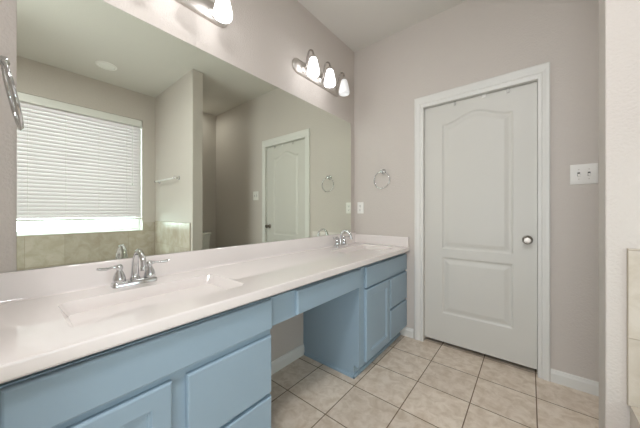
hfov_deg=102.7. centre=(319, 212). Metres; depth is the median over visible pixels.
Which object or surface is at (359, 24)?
ceiling
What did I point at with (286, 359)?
baseboard
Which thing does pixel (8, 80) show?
towel ring
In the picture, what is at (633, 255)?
tile
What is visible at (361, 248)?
basin
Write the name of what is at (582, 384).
baseboard
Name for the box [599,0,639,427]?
wall partition
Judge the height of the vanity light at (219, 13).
0.209 m
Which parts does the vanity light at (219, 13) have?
lamp shade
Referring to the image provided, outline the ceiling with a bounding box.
[297,0,466,51]
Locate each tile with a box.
[627,248,639,407]
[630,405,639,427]
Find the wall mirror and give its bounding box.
[17,0,350,270]
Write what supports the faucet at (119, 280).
on the countertop
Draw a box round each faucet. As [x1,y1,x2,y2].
[96,249,168,288]
[333,230,352,246]
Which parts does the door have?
knob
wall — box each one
[0,0,353,361]
[354,0,598,381]
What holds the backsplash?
attached to the wall at (262, 39)
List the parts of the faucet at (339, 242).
spout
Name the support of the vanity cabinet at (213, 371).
on the floor
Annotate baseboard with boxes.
[271,344,303,374]
[400,327,598,396]
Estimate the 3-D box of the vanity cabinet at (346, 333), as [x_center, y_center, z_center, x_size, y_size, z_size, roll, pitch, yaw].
[0.329,0.754,2.186,0.533,0.755,0.823,0,0,39]
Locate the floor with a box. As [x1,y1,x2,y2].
[270,335,598,427]
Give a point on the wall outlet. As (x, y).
(360, 205)
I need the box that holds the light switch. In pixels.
[570,163,597,184]
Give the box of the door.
[425,82,536,368]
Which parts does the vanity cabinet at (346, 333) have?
shoe moulding, door, drawer, drawer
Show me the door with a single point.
(481, 153)
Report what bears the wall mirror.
attached to the wall at (262, 39)
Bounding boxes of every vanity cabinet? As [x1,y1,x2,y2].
[0,297,271,427]
[303,253,406,378]
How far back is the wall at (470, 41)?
1.81 m
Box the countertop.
[0,232,409,383]
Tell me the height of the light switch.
0.128 m
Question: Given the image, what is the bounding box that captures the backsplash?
[0,232,355,303]
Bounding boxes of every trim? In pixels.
[414,62,549,381]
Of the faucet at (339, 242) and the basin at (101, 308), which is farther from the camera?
the faucet at (339, 242)
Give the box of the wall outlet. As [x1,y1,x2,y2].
[357,202,363,213]
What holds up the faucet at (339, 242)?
on the countertop
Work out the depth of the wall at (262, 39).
1.71 m
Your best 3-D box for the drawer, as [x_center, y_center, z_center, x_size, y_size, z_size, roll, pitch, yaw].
[-0.143,0.443,1.557,0.465,0.129,0.756,0,0,39]
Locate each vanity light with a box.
[175,0,232,27]
[292,49,349,96]
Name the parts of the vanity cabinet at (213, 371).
door, drawer, drawer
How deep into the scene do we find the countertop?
0.99 m
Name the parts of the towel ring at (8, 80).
post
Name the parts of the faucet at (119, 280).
lever, handle, spout, handle, lever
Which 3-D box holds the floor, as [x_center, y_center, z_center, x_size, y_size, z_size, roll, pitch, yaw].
[0.171,1.182,0.224,3.140,0.100,4.363,0,0,39]
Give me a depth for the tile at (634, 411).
0.86 m
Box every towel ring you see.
[0,55,23,130]
[374,169,389,188]
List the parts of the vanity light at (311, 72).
arm, lamp shade, arm, lamp shade, arm, lamp shade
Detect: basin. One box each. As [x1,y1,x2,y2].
[58,274,243,326]
[332,244,390,252]

